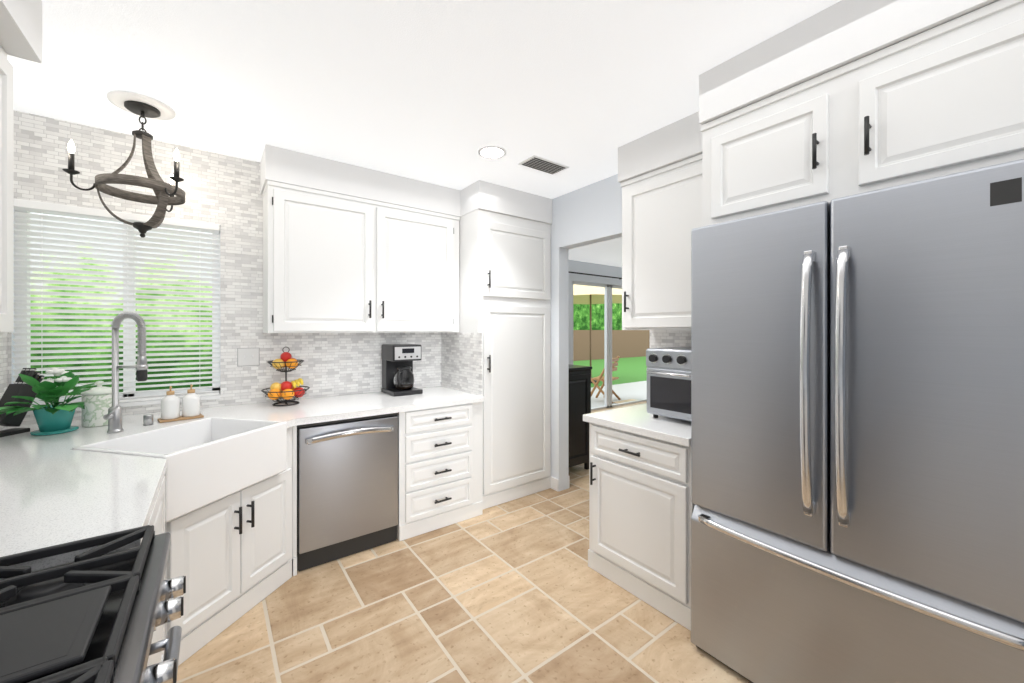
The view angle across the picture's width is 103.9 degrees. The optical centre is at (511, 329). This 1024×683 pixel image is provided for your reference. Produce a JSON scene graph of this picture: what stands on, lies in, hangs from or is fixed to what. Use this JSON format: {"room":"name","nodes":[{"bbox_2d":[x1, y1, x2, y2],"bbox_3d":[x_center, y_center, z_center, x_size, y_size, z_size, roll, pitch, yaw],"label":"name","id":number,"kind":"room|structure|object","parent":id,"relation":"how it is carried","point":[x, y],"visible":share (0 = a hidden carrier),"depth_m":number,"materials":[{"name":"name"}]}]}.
{"room":"kitchen","nodes":[
{"label":"kitchen","id":0,"kind":"room"},
{"bbox_2d":[6,110,440,426],"bbox_3d":[-1.417,0.125,3.231,3.630,2.650,0.126,0,0,-37],"label":"wall","id":1,"kind":"structure","parent":0,"point":[222,191],"depth_m":2.75,"materials":[{"name":"tile"}]},
{"bbox_2d":[15,210,219,414],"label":"window","id":2,"kind":"structure","parent":1,"relation":"in","point":[148,402],"depth_m":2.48,"materials":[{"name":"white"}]},
{"bbox_2d":[12,198,219,407],"bbox_3d":[-2.357,-0.138,2.459,0.912,1.151,0.060,0,0,-37],"label":"window blinds","id":3,"kind":"object","parent":2,"relation":"attached to","point":[56,209],"visible":0.77,"depth_m":2.42,"materials":[{"name":"white plastic"}]},
{"bbox_2d":[237,348,259,366],"bbox_3d":[-1.851,0.190,2.818,0.132,0.128,0.016,0,0,-37],"label":"switch plate","id":4,"kind":"object","parent":1,"relation":"attached to","point":[248,356],"visible":1,"depth_m":2.82,"materials":[{"name":"white plastic"}]},
{"bbox_2d":[262,180,377,332],"bbox_3d":[-1.404,-0.475,2.934,0.687,0.990,0.362,0,0,-37],"label":"upper cabinet","id":5,"kind":"object","parent":1,"relation":"attached to","point":[336,263],"depth_m":2.77,"materials":[{"name":"white wood"}]},
{"bbox_2d":[378,201,459,332],"bbox_3d":[-0.839,-0.475,3.355,0.722,0.990,0.362,0,0,-37],"label":"upper cabinet","id":6,"kind":"object","parent":1,"relation":"attached to","point":[418,249],"depth_m":3.20,"materials":[{"name":"white wood"}]},
{"bbox_2d":[7,0,840,266],"bbox_3d":[1.730,-1.250,3.285,8.740,0.100,6.840,0,0,-37],"label":"ceiling","id":7,"kind":"structure","parent":0,"point":[440,92],"depth_m":1.88,"materials":[{"name":"white paint"}]},
{"bbox_2d":[62,90,184,237],"bbox_3d":[-2.011,-0.845,2.110,0.465,0.708,0.501,0,0,-37],"label":"chandelier","id":8,"kind":"object","parent":7,"relation":"hanging from","point":[142,106],"visible":1,"depth_m":2.09,"materials":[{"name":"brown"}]},
{"bbox_2d":[478,146,505,158],"bbox_3d":[-0.134,-1.196,2.706,0.190,0.006,0.190,0,0,-37],"label":"recessed light","id":9,"kind":"object","parent":7,"relation":"in","point":[491,152],"visible":1,"depth_m":2.70,"materials":[{"name":"white plastic"}]},
{"bbox_2d":[518,155,568,174],"bbox_3d":[0.233,-1.195,2.917,0.340,0.009,0.180,0,0,-37],"label":"ceiling vent","id":10,"kind":"object","parent":7,"relation":"in","point":[538,163],"visible":1,"depth_m":2.90,"materials":[{"name":"white metal"}]},
{"bbox_2d":[176,402,676,682],"bbox_3d":[1.730,1.502,3.285,8.740,0.097,6.840,0,0,-37],"label":"grout","id":11,"kind":"structure","parent":0,"point":[278,674],"depth_m":2.00,"materials":[{"name":"beige"}]},
{"bbox_2d":[177,399,751,682],"bbox_3d":[1.702,1.460,3.302,8.723,0.020,7.267,0,0,-37],"label":"floor","id":12,"kind":"structure","parent":0,"point":[530,630],"depth_m":2.00,"materials":[{"name":"tile"}]},
{"bbox_2d":[0,476,164,665],"bbox_3d":[-1.486,1.006,1.117,0.737,0.886,0.753,0,0,-37],"label":"base cabinet","id":13,"kind":"object","parent":12,"relation":"on","point":[157,520],"visible":0.08,"depth_m":1.27,"materials":[{"name":"white wood"}]},
{"bbox_2d":[0,525,185,682],"bbox_3d":[-0.967,0.973,0.522,0.814,0.952,0.812,0,0,-37],"label":"range","id":14,"kind":"object","parent":12,"relation":"on","point":[95,615],"visible":1,"depth_m":0.75,"materials":[{"name":"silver metal"}]},
{"bbox_2d":[165,426,292,665],"bbox_3d":[-1.590,1.006,2.066,0.561,0.887,0.720,0,0,13],"label":"base cabinet","id":15,"kind":"object","parent":12,"relation":"on","point":[230,557],"visible":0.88,"depth_m":1.96,"materials":[{"name":"white wood"}]},
{"bbox_2d":[0,442,166,578],"bbox_3d":[-1.627,0.540,1.310,0.743,0.040,1.230,0,0,-37],"label":"countertop","id":16,"kind":"structure","parent":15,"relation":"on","point":[55,489],"depth_m":1.25,"materials":[{"name":"white stone"}]},
{"bbox_2d":[72,417,286,522],"bbox_3d":[-1.591,0.648,2.000,0.530,0.273,0.640,0,0,13],"label":"farmhouse sink","id":17,"kind":"object","parent":16,"relation":"in","point":[211,459],"visible":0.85,"depth_m":1.95,"materials":[{"name":"white ceramic"}]},
{"bbox_2d":[297,412,398,570],"bbox_3d":[-1.203,1.006,2.803,0.618,0.883,0.728,0,0,-37],"label":"dishwasher","id":18,"kind":"object","parent":12,"relation":"on","point":[347,487],"visible":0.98,"depth_m":2.54,"materials":[{"name":"grey metal"}]},
{"bbox_2d":[397,402,482,540],"bbox_3d":[-0.708,1.006,3.227,0.674,0.888,0.721,0,0,-37],"label":"base cabinet","id":19,"kind":"object","parent":12,"relation":"on","point":[439,467],"depth_m":2.91,"materials":[{"name":"white wood"}]},
{"bbox_2d":[0,386,483,453],"bbox_3d":[-1.446,0.540,2.614,2.591,0.040,0.826,0,0,-37],"label":"countertop","id":20,"kind":"structure","parent":19,"relation":"on","point":[331,408],"depth_m":2.53,"materials":[{"name":"white stone"}]},
{"bbox_2d":[0,368,43,436],"bbox_3d":[-2.508,0.358,2.029,0.080,0.322,0.187,0,0,3],"label":"knife block","id":21,"kind":"object","parent":20,"relation":"on","point":[19,387],"visible":0.81,"depth_m":2.02,"materials":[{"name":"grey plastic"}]},
{"bbox_2d":[0,367,93,435],"bbox_3d":[-2.284,0.353,1.970,0.340,0.331,0.336,0,0,-37],"label":"potted plant","id":22,"kind":"object","parent":20,"relation":"on","point":[56,417],"visible":1,"depth_m":1.99,"materials":[{"name":"green plant"}]},
{"bbox_2d":[81,381,111,426],"bbox_3d":[-2.265,0.400,2.203,0.142,0.239,0.142,0,0,-37],"label":"ceramic canister","id":23,"kind":"object","parent":20,"relation":"on","point":[97,400],"visible":0.77,"depth_m":2.15,"materials":[{"name":"ceramic"}]},
{"bbox_2d":[103,312,152,432],"bbox_3d":[-1.993,0.213,2.086,0.175,0.612,0.226,0,0,-37],"label":"faucet","id":24,"kind":"object","parent":20,"relation":"on","point":[113,416],"visible":1,"depth_m":2.04,"materials":[{"name":"silver metal"}]},
{"bbox_2d":[157,384,203,422],"bbox_3d":[-1.931,0.419,2.340,0.100,0.199,0.200,0,0,43],"label":"soap dispensers","id":25,"kind":"object","parent":20,"relation":"on","point":[170,406],"visible":1,"depth_m":2.31,"materials":[{"name":"white ceramic"}]},
{"bbox_2d":[261,347,309,405],"bbox_3d":[-1.584,0.318,2.811,0.298,0.402,0.298,0,0,-37],"label":"fruit basket","id":26,"kind":"object","parent":20,"relation":"on","point":[286,390],"visible":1,"depth_m":2.77,"materials":[{"name":"food"}]},
{"bbox_2d":[381,344,422,395],"bbox_3d":[-0.908,0.319,3.310,0.240,0.400,0.306,0,0,-37],"label":"coffee maker","id":27,"kind":"object","parent":20,"relation":"on","point":[397,370],"visible":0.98,"depth_m":3.23,"materials":[{"name":"black plastic"}]},
{"bbox_2d":[441,209,550,508],"bbox_3d":[-0.132,0.239,3.676,0.791,2.419,0.702,0,0,-37],"label":"pantry cabinet","id":28,"kind":"object","parent":12,"relation":"on","point":[496,351],"visible":0.85,"depth_m":3.40,"materials":[{"name":"white painted wood"},{"name":"black metal"}]},
{"bbox_2d":[569,364,591,469],"bbox_3d":[0.489,0.914,4.196,0.540,1.069,0.536,0,0,-37],"label":"sideboard","id":29,"kind":"object","parent":12,"relation":"on","point":[579,391],"visible":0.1,"depth_m":4.06,"materials":[{"name":"black wood"}]},
{"bbox_2d":[583,403,694,630],"bbox_3d":[0.891,0.985,2.378,0.693,0.929,0.688,0,0,-37],"label":"base cabinet","id":30,"kind":"object","parent":12,"relation":"on","point":[641,506],"visible":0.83,"depth_m":2.15,"materials":[{"name":"white painted wood"},{"name":"black metal"}]},
{"bbox_2d":[646,347,690,420],"bbox_3d":[1.051,0.314,2.336,0.443,0.410,0.390,0,0,-37],"label":"toaster oven","id":31,"kind":"object","parent":30,"relation":"on","point":[668,372],"visible":0.56,"depth_m":2.25,"materials":[{"name":"silver metal"}]},
{"bbox_2d":[691,159,1023,682],"bbox_3d":[1.375,0.491,1.607,0.796,1.907,1.023,0,0,-37],"label":"fridge","id":32,"kind":"object","parent":12,"relation":"on","point":[857,431],"visible":1,"depth_m":1.33,"materials":[{"name":"grey metal"}]},
{"bbox_2d":[0,0,998,223],"bbox_3d":[0.137,-1.085,1.146,3.386,0.226,5.070,0,0,-37],"label":"soffit","id":33,"kind":"structure","parent":0,"point":[836,35],"depth_m":1.75,"materials":[{"name":"white paint"}]},
{"bbox_2d":[701,0,1023,226],"bbox_3d":[1.445,-0.725,1.644,0.683,0.490,1.069,0,0,-37],"label":"upper cabinet","id":34,"kind":"object","parent":33,"relation":"hanging from","point":[946,98],"visible":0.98,"depth_m":1.38,"materials":[{"name":"white wood"}]},
{"bbox_2d":[569,260,621,364],"bbox_3d":[1.177,0.125,7.064,5.110,2.650,0.120,0,0,-37],"label":"wall","id":35,"kind":"structure","parent":0,"point":[592,268],"depth_m":7.06,"materials":[{"name":"white paint"}]},
{"bbox_2d":[569,271,621,278],"bbox_3d":[2.013,-0.970,7.548,2.850,0.023,0.101,0,0,-37],"label":"curtain rod","id":36,"kind":"object","parent":35,"relation":"attached to","point":[595,275],"visible":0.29,"depth_m":7.07,"materials":[{"name":"black metal"}]},
{"bbox_2d":[573,281,646,410],"bbox_3d":[2.007,0.300,7.682,2.500,2.300,0.060,0,0,-37],"label":"door frame","id":37,"kind":"structure","parent":35,"relation":"attached to","point":[607,346],"depth_m":7.50,"materials":[{"name":"silver metal"}]},
{"bbox_2d":[551,174,690,490],"bbox_3d":[1.540,0.125,2.196,0.126,2.650,5.080,0,0,-37],"label":"wall","id":38,"kind":"structure","parent":0,"point":[588,214],"depth_m":3.60,"materials":[{"name":"white paint"}]},
{"bbox_2d":[550,476,569,490],"bbox_3d":[0.401,1.395,3.729,0.148,0.109,4.298,0,0,-37],"label":"baseboard","id":39,"kind":"structure","parent":38,"relation":"attached to","point":[555,484],"depth_m":3.63,"materials":[{"name":"white wood"}]},
{"bbox_2d":[621,154,701,329],"bbox_3d":[1.036,-0.485,2.443,0.383,0.970,0.699,0,0,-37],"label":"upper cabinet","id":40,"kind":"object","parent":38,"relation":"attached to","point":[661,213],"visible":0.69,"depth_m":2.40,"materials":[{"name":"white wood"}]},
{"bbox_3d":[-1.272,0.125,0.100,0.120,2.650,5.080,0,0,-37],"label":"wall","id":41,"kind":"structure","parent":0,"visible":0},
{"bbox_2d":[0,336,6,428],"bbox_3d":[-2.163,0.120,1.402,0.006,0.800,1.913,0,0,-37],"label":"backsplash","id":42,"kind":"structure","parent":41,"relation":"attached to","point":[3,363],"depth_m":2.13,"materials":[{"name":"tile"}]},
{"bbox_2d":[0,45,13,335],"bbox_3d":[-1.774,-0.475,1.165,0.332,0.990,0.392,0,0,-37],"label":"upper cabinet","id":43,"kind":"object","parent":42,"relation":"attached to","point":[6,196],"visible":1,"depth_m":1.32,"materials":[{"name":"white wood"}]},
{"label":"outside","id":44,"kind":"structure","parent":0,"visible":0},
{"bbox_2d":[573,303,621,329],"bbox_3d":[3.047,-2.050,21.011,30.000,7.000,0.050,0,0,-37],"label":"trees","id":45,"kind":"object","parent":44,"point":[581,316],"depth_m":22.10,"materials":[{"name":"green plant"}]},
{"bbox_2d":[573,330,649,407],"bbox_3d":[6.044,0.785,16.990,30.000,1.570,9.980,0,0,-37],"label":"ground","id":46,"kind":"structure","parent":44,"point":[630,347],"depth_m":19.31,"materials":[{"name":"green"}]},
{"bbox_2d":[573,284,621,382],"bbox_3d":[2.234,0.005,11.393,3.800,2.930,3.800,0,0,-37],"label":"umbrella","id":47,"kind":"object","parent":46,"relation":"on","point":[584,294],"visible":0.27,"depth_m":11.39,"materials":[{"name":"brown fabric"}]},
{"bbox_2d":[591,356,620,402],"bbox_3d":[1.920,1.013,8.374,0.571,0.951,0.525,0,0,33],"label":"patio chair","id":48,"kind":"object","parent":46,"relation":"on","point":[601,376],"visible":0.56,"depth_m":8.25,"materials":[{"name":"brown wood"}]}
]}

